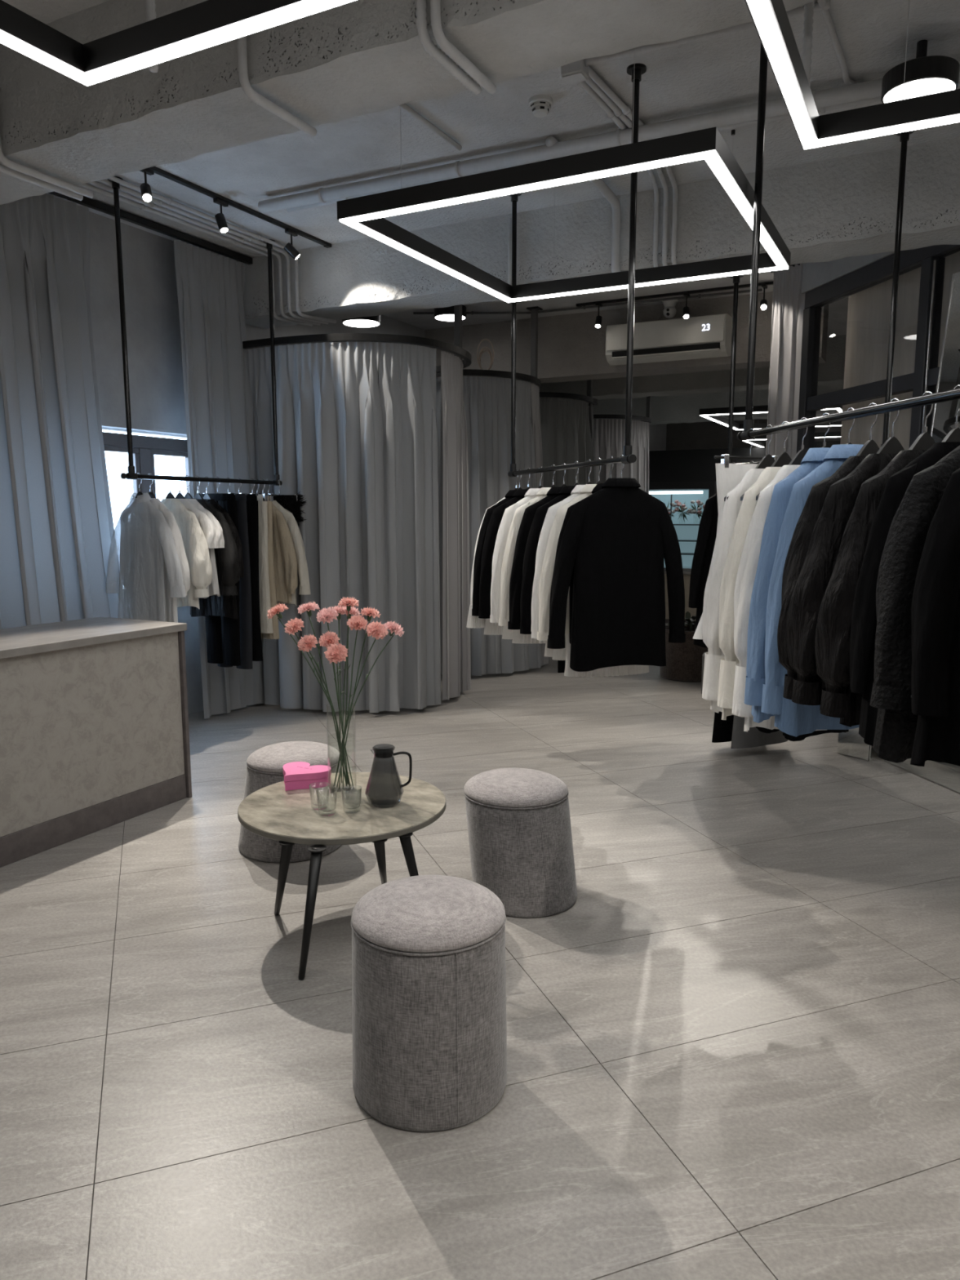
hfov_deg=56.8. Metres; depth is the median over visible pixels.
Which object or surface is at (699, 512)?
bunch
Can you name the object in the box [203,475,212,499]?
clothes hanger
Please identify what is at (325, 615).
carnation
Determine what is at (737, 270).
diffuser
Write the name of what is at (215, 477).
clothes hanger
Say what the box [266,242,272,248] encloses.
socket
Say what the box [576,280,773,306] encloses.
track
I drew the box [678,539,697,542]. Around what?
shelf
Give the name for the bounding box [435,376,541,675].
curtain
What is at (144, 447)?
window
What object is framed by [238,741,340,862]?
pouf
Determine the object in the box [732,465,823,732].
shirt
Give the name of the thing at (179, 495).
clothes hanger
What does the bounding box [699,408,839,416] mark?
diffuser
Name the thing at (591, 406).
curtain
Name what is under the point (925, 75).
ceiling lamp
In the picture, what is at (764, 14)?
diffuser
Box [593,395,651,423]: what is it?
rail
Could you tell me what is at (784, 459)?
clothes hanger
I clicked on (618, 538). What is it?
jacket
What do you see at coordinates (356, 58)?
beam
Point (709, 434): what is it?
wall
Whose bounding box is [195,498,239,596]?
jacket
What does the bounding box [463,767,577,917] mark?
pouf
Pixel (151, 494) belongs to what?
clothes hanger
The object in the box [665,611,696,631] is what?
leafy plant
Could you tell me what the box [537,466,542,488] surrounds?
clothes hanger
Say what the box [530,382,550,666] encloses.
curtain
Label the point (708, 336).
air conditioner
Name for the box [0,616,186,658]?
countertop
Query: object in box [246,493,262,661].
trousers
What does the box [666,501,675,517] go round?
bunch
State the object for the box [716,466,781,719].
shirt
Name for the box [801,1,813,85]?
conduit
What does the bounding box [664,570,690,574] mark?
countertop
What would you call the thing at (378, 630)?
carnation
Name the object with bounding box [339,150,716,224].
diffuser
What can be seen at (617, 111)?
conduit
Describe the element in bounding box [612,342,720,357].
outlet
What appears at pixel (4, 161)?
conduit
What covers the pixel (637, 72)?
socket
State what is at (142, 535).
shirt
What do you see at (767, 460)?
clothes hanger
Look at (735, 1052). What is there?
floor
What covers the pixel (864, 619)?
jacket
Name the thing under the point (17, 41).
diffuser
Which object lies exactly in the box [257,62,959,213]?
ceiling pipe
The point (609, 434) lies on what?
curtain
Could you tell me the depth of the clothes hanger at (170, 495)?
5.60 m
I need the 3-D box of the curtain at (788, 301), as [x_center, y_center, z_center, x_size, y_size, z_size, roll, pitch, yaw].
[2.384,-1.201,7.043,0.075,3.360,0.336,-5,9,-29]
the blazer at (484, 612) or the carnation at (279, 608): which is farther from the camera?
the blazer at (484, 612)
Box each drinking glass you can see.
[309,782,329,810]
[316,787,337,816]
[341,786,361,813]
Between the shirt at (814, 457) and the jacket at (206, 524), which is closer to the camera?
the shirt at (814, 457)
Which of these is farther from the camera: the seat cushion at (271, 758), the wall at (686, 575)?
the wall at (686, 575)
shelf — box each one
[673,524,699,525]
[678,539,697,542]
[680,552,693,555]
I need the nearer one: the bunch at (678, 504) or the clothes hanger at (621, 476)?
the clothes hanger at (621, 476)
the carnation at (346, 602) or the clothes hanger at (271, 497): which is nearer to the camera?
the carnation at (346, 602)
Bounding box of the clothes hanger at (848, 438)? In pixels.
[846,407,854,444]
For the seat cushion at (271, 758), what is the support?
on the pouf at (264, 768)
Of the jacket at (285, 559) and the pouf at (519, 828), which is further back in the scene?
the jacket at (285, 559)
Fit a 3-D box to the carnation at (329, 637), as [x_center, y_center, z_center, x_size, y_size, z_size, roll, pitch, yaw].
[-0.534,0.264,3.314,0.125,0.609,0.076,-6,10,-38]
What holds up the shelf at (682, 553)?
attached to the display case
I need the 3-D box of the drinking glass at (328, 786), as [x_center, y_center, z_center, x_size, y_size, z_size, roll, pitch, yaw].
[-0.576,0.562,3.188,0.072,0.086,0.072,4,9,27]
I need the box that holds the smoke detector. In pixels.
[528,94,552,117]
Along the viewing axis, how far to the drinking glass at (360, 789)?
3.14 m
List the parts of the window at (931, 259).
rail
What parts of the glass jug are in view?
lid, glass, handle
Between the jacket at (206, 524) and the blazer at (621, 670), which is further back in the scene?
the jacket at (206, 524)
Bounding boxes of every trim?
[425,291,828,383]
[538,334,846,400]
[593,385,843,424]
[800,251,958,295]
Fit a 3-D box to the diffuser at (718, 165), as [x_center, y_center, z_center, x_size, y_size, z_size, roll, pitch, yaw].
[1.146,-1.755,3.723,0.041,0.008,1.544,4,9,27]
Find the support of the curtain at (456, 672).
hanging from the rail at (456, 348)
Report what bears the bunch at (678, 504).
on the display case
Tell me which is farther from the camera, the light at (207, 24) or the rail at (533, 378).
the rail at (533, 378)
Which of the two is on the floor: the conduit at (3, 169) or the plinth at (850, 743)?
the plinth at (850, 743)
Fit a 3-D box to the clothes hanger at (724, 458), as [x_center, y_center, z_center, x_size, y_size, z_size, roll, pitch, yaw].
[1.092,-0.771,3.580,0.340,0.161,0.046,-3,9,-20]
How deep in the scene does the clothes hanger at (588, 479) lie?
4.46 m
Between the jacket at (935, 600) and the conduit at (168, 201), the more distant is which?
the conduit at (168, 201)
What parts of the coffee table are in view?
leg, mounting plate, leg, mounting plate, mounting plate, leg, mounting plate, leg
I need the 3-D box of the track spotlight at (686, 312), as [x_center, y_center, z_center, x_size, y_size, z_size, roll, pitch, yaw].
[1.785,-2.886,7.676,0.058,0.215,0.103,2,8,11]
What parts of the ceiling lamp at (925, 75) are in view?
stem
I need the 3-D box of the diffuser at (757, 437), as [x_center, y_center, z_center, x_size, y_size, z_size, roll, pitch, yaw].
[4.935,-3.122,13.727,1.736,0.008,0.041,4,9,27]
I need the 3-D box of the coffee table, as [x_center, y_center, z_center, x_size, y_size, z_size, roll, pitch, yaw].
[-0.500,0.821,3.296,0.754,0.457,0.760,-5,10,-31]
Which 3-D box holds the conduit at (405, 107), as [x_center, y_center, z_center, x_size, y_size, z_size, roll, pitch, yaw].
[-0.237,-2.522,4.361,0.026,0.026,0.573,4,9,27]
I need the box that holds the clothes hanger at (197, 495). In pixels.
[193,475,203,498]
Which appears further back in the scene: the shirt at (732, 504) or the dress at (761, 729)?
the dress at (761, 729)
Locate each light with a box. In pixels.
[0,0,355,85]
[337,48,791,302]
[699,390,842,430]
[743,431,840,447]
[744,0,959,149]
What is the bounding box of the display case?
[648,481,716,571]
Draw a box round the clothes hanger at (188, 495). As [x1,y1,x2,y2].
[184,475,192,498]
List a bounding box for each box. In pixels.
[283,761,331,791]
[560,58,588,84]
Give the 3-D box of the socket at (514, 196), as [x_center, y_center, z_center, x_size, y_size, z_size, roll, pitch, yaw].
[0.206,-2.646,5.308,0.041,0.038,0.042,4,9,27]
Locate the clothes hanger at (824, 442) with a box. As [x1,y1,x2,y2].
[822,413,830,447]
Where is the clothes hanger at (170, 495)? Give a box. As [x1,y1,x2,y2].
[164,474,175,498]
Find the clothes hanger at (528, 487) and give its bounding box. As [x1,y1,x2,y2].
[525,467,530,488]
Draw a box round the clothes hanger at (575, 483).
[573,461,578,485]
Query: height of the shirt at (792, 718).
0.943 m
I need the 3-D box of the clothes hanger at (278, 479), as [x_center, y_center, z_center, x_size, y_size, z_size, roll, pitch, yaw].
[-1.457,-1.084,6.445,0.340,0.161,0.046,0,8,-1]
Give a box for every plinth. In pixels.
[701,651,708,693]
[837,727,879,760]
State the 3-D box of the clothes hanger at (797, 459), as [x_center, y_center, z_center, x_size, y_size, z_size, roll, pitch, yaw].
[1.153,-0.648,3.178,0.344,0.292,0.046,-2,8,-15]
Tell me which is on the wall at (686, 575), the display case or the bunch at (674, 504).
the display case
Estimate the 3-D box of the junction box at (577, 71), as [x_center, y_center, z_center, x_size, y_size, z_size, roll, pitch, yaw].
[0.401,-2.418,3.760,0.100,0.076,0.080,4,9,27]
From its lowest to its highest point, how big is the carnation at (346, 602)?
0.726 m
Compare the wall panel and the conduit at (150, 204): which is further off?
the wall panel
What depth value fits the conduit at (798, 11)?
3.55 m
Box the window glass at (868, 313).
[840,251,959,449]
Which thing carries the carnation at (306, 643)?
in the glass vase
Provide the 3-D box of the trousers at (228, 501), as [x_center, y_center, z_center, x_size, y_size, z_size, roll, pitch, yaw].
[-1.766,-0.411,6.049,0.320,1.160,0.086,5,9,30]
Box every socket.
[111,180,119,189]
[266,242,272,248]
[511,193,517,201]
[631,68,641,82]
[733,275,740,283]
[899,131,909,142]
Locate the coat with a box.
[688,493,718,648]
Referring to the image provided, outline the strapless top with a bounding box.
[693,463,758,639]
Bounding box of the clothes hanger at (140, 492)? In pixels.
[134,472,142,497]
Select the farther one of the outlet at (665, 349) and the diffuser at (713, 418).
the diffuser at (713, 418)
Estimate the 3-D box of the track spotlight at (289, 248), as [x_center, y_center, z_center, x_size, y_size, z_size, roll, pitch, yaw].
[-1.267,-2.659,5.974,0.106,0.183,0.071,-6,10,-35]
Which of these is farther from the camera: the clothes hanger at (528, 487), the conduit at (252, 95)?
the clothes hanger at (528, 487)
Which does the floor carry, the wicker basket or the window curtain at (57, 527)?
the wicker basket
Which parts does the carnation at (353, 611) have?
stem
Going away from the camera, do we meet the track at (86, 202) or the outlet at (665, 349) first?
the track at (86, 202)
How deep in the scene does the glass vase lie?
3.37 m
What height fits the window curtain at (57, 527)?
3.320 m
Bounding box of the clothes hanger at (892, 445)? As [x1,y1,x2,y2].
[875,398,904,453]
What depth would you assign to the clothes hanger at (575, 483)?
4.61 m
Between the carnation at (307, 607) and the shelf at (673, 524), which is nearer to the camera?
the carnation at (307, 607)
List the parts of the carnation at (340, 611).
stem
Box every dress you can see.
[755,726,779,733]
[782,729,848,741]
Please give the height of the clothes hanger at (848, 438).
0.292 m
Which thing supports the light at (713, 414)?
hanging from the ceiling
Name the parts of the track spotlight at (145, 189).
stem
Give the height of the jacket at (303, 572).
0.761 m
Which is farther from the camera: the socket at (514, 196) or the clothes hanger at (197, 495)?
the clothes hanger at (197, 495)
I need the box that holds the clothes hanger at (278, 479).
[276,479,302,501]
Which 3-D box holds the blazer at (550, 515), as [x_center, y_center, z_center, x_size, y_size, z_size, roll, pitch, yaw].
[0.545,-0.355,4.542,0.617,0.862,0.162,-3,9,-19]
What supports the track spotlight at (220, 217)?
attached to the track at (157, 171)
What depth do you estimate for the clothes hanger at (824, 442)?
3.02 m
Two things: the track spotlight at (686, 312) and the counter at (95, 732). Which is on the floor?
the counter at (95, 732)
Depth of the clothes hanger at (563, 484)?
4.77 m
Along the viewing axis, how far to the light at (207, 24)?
2.30 m
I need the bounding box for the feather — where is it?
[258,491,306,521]
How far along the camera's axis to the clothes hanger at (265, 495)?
6.20 m
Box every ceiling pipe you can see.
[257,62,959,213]
[286,81,959,212]
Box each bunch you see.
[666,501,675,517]
[669,500,693,522]
[683,499,705,520]
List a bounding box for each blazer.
[471,489,516,635]
[478,488,528,618]
[489,488,540,639]
[498,487,551,644]
[507,486,564,672]
[520,485,575,634]
[530,484,585,657]
[537,484,596,660]
[547,483,665,677]
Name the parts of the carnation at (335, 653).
stem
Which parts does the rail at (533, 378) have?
cable coil, ceiling plate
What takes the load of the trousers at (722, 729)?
hanging from the clothes hanger
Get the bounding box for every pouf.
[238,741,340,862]
[351,875,506,1131]
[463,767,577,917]
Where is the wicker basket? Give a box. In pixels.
[659,624,707,682]
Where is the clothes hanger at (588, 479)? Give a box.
[585,459,591,484]
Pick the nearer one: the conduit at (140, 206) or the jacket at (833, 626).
the jacket at (833, 626)
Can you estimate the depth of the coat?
5.62 m
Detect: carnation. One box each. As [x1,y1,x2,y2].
[266,602,346,778]
[284,616,350,786]
[297,601,346,787]
[297,634,351,786]
[315,606,353,787]
[318,631,348,784]
[324,642,348,782]
[331,604,347,788]
[333,606,380,786]
[334,614,368,785]
[334,621,388,783]
[336,620,404,787]
[337,596,358,789]
[341,606,359,788]
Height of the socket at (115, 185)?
0.038 m
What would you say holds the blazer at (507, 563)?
hanging from the clothes hanger at (553, 485)
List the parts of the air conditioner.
panel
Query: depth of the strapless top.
3.55 m
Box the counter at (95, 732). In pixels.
[0,616,191,867]
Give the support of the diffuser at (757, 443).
attached to the light at (829, 434)
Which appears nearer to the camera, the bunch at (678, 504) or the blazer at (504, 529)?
the blazer at (504, 529)
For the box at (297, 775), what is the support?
on the coffee table
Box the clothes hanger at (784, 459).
[740,421,791,500]
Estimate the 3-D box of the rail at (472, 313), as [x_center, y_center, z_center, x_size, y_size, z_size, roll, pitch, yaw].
[0.923,-3.058,8.120,3.162,0.030,0.315,2,8,16]
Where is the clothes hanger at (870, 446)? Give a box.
[855,402,879,456]
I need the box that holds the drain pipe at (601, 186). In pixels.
[545,136,628,289]
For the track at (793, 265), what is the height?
0.030 m
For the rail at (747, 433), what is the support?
hanging from the ceiling
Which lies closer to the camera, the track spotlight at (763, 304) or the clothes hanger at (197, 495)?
the clothes hanger at (197, 495)
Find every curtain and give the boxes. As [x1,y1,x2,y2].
[0,193,118,629]
[173,239,263,719]
[244,342,440,712]
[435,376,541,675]
[440,351,471,700]
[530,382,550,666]
[530,397,595,487]
[588,403,595,483]
[593,418,649,493]
[765,263,804,459]
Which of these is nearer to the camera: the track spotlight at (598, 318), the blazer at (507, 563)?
the blazer at (507, 563)
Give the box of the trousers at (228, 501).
[200,493,240,666]
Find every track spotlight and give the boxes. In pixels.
[139,168,154,202]
[213,197,228,232]
[284,228,299,259]
[595,302,602,328]
[682,292,689,319]
[760,283,767,310]
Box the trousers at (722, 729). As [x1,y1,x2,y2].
[711,711,733,742]
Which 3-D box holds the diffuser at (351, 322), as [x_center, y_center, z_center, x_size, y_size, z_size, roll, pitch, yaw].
[-0.984,-2.623,7.366,0.304,0.015,0.304,4,9,27]
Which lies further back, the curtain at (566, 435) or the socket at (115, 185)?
the curtain at (566, 435)
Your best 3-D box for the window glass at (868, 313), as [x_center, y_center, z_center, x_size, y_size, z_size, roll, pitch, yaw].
[3.437,-0.789,4.112,0.100,3.400,6.020,-2,8,-10]
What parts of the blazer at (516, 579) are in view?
sash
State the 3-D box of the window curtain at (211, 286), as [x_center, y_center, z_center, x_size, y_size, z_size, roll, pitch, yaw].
[-1.873,-1.109,6.536,0.150,3.320,0.723,4,9,27]
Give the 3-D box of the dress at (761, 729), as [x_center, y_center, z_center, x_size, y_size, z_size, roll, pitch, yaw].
[1.877,-0.191,5.289,0.609,1.461,0.138,-4,9,-26]
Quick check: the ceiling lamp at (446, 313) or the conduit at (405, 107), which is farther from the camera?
the ceiling lamp at (446, 313)
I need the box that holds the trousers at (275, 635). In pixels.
[261,496,279,639]
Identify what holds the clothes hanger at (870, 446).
hanging from the rail at (747, 433)
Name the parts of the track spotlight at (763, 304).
stem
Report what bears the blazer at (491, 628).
hanging from the clothes hanger
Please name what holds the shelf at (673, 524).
attached to the display case
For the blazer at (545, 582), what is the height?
0.862 m
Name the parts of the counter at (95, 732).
panel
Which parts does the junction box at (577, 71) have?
lid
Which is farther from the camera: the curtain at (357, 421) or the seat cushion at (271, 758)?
the curtain at (357, 421)
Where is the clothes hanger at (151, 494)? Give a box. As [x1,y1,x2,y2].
[147,473,155,497]
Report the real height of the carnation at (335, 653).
0.575 m
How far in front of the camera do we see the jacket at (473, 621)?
5.47 m
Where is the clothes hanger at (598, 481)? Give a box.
[595,457,601,484]
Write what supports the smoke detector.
attached to the ceiling
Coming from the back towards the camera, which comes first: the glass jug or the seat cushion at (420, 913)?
the glass jug
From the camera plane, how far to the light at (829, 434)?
14.18 m
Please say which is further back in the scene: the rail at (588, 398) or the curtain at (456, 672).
the rail at (588, 398)
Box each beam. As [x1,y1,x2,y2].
[0,0,817,204]
[235,137,959,328]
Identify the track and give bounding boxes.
[48,191,252,264]
[148,166,331,248]
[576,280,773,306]
[769,263,799,272]
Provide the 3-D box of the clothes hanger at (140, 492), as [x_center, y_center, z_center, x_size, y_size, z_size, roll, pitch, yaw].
[-2.067,-0.868,5.396,0.344,0.292,0.046,5,9,30]
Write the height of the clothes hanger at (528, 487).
0.292 m
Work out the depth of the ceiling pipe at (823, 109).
4.33 m
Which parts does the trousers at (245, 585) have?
trouser leg, trouser leg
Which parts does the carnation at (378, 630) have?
stem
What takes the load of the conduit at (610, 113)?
attached to the ceiling
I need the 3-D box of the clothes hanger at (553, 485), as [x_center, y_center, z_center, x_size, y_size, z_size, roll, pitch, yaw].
[0.406,-0.827,4.926,0.344,0.292,0.046,-2,8,-16]
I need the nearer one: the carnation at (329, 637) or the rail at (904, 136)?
the carnation at (329, 637)
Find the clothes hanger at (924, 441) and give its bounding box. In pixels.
[908,391,935,449]
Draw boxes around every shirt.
[106,492,186,622]
[702,468,764,712]
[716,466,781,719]
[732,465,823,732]
[744,447,830,723]
[760,444,863,737]
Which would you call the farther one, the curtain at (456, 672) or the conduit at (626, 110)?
the curtain at (456, 672)
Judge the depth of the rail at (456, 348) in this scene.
6.41 m
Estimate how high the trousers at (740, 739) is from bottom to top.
1.660 m
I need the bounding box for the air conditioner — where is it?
[605,313,732,365]
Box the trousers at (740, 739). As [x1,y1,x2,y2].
[730,715,787,749]
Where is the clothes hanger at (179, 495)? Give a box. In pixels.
[175,475,185,498]
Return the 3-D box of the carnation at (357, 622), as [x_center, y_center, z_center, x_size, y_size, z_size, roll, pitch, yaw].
[-0.490,0.234,3.318,0.151,0.668,0.070,1,8,8]
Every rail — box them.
[107,176,282,485]
[242,304,471,373]
[413,288,762,315]
[435,306,542,387]
[507,63,646,476]
[530,379,598,406]
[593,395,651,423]
[727,129,914,463]
[737,43,959,440]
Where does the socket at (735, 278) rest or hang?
attached to the rail at (904, 136)
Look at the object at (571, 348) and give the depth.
8.51 m
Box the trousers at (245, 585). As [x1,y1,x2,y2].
[217,493,252,669]
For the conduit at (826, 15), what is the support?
attached to the ceiling
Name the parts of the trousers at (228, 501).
trouser leg, trouser leg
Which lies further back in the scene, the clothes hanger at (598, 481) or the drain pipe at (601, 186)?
the drain pipe at (601, 186)
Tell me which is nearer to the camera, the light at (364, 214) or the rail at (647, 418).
the light at (364, 214)
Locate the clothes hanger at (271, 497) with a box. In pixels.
[256,478,276,501]
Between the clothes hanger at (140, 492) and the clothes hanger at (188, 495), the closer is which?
the clothes hanger at (140, 492)
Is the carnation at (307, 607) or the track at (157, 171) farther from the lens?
the track at (157, 171)
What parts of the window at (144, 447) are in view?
sash, frame, sash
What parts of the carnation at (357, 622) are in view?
stem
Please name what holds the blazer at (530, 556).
hanging from the clothes hanger at (575, 483)
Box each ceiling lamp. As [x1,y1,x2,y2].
[342,315,380,327]
[434,305,466,321]
[880,40,959,103]
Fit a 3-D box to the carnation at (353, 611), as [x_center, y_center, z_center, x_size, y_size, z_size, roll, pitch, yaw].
[-0.519,0.211,3.420,0.095,0.684,0.179,4,9,27]
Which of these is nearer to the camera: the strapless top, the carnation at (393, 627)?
the carnation at (393, 627)
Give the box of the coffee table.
[237,772,446,980]
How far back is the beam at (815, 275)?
6.34 m
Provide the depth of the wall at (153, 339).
6.12 m
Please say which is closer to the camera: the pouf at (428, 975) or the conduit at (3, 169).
the pouf at (428, 975)
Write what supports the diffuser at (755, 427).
attached to the light at (713, 414)
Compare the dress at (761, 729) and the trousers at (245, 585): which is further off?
the trousers at (245, 585)
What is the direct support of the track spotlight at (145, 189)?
attached to the track at (157, 171)
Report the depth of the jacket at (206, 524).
5.61 m
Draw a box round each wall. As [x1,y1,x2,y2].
[88,211,666,714]
[666,416,841,450]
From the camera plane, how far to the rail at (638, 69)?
4.02 m
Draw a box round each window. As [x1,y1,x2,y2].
[102,431,190,497]
[796,244,959,453]
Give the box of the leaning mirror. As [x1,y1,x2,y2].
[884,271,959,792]
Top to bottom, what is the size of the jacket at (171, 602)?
0.811 m
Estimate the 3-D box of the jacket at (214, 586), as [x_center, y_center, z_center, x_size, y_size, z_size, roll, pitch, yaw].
[-1.884,-0.602,5.800,0.562,0.630,0.140,4,9,27]
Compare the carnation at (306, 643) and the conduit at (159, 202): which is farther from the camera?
the conduit at (159, 202)
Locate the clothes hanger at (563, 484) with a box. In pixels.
[560,462,566,486]
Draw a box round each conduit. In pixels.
[0,136,93,198]
[0,164,83,200]
[80,183,312,326]
[88,181,320,325]
[97,178,328,324]
[107,176,336,323]
[144,0,159,72]
[236,35,316,137]
[398,103,462,151]
[415,0,481,94]
[430,0,496,93]
[507,217,511,284]
[577,80,676,283]
[584,0,830,66]
[585,76,684,282]
[588,66,694,280]
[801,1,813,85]
[817,0,859,84]
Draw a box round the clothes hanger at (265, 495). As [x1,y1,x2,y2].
[249,478,271,501]
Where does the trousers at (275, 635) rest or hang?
hanging from the clothes hanger at (271, 497)
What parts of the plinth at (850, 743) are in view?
mirror panel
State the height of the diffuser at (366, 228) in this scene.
0.008 m
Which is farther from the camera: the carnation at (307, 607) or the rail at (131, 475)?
the rail at (131, 475)
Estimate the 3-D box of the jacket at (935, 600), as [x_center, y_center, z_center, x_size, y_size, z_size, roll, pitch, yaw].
[1.304,-0.093,2.197,0.530,0.811,0.150,-2,8,-14]
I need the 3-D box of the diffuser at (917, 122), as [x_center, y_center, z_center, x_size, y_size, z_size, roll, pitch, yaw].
[1.817,-1.577,2.547,1.686,0.008,0.041,4,9,27]
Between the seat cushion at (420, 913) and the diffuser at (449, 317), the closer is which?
the seat cushion at (420, 913)
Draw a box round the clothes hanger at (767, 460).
[724,424,774,501]
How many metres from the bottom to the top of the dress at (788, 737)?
1.461 m
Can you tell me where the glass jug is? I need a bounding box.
[364,744,412,806]
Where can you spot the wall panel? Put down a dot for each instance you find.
(675, 465)
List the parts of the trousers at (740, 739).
trouser leg, trouser leg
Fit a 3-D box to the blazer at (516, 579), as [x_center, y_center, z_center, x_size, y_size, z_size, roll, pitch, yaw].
[0.453,-0.321,4.846,0.620,1.016,0.132,-2,8,-16]
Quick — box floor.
[0,622,959,1279]
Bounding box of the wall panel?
[648,444,831,482]
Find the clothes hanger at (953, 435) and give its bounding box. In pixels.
[941,384,959,442]
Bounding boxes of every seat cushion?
[246,741,339,773]
[351,875,505,952]
[463,767,568,808]
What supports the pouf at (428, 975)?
on the floor
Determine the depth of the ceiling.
4.53 m
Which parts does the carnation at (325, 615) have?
stem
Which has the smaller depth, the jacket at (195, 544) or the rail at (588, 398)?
the jacket at (195, 544)
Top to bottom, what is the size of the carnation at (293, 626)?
0.656 m
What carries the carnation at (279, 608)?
in the glass vase
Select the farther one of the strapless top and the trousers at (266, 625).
the trousers at (266, 625)
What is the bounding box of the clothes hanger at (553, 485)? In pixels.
[550,464,555,487]
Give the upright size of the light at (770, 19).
0.703 m
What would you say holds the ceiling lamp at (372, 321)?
attached to the ceiling
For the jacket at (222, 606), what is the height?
0.791 m
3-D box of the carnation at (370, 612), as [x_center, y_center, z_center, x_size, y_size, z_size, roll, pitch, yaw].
[-0.462,0.218,3.356,0.186,0.689,0.077,-4,9,-28]
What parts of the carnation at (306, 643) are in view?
stem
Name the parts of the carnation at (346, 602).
stem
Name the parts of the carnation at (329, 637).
stem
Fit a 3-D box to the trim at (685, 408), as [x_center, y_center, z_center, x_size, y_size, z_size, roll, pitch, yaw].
[3.526,-3.480,12.904,3.950,0.557,0.418,4,9,27]
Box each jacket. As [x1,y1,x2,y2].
[150,497,190,622]
[161,498,212,608]
[177,498,217,598]
[187,498,224,596]
[190,499,244,619]
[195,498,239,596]
[271,500,311,605]
[271,502,297,602]
[466,497,505,628]
[546,478,685,671]
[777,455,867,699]
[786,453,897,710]
[814,449,927,727]
[849,441,959,746]
[870,445,959,763]
[910,467,959,766]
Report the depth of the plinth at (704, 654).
7.37 m
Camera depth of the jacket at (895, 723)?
2.24 m
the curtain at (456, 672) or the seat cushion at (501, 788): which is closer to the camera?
the seat cushion at (501, 788)
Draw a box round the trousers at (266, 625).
[257,493,273,633]
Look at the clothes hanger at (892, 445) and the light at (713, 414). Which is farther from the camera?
the light at (713, 414)
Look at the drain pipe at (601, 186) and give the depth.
5.31 m
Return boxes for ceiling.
[1,0,959,336]
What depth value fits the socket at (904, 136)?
4.43 m
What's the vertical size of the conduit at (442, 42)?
0.436 m
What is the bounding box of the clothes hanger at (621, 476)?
[620,454,624,478]
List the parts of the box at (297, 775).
lid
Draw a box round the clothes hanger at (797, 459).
[755,417,808,500]
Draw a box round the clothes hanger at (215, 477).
[200,476,236,494]
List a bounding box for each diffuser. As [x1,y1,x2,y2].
[0,31,84,79]
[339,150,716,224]
[342,319,379,327]
[346,222,511,301]
[435,314,465,321]
[506,266,788,302]
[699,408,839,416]
[702,415,738,430]
[704,155,786,267]
[738,425,841,430]
[743,440,763,447]
[746,0,815,145]
[746,436,837,440]
[802,114,959,149]
[883,78,955,102]
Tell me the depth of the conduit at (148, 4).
2.63 m
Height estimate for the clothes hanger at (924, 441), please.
0.292 m
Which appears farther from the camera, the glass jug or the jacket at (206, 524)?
the jacket at (206, 524)
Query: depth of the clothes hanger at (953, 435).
2.37 m
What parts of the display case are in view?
post, frame, frame, frame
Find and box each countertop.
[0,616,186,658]
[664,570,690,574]
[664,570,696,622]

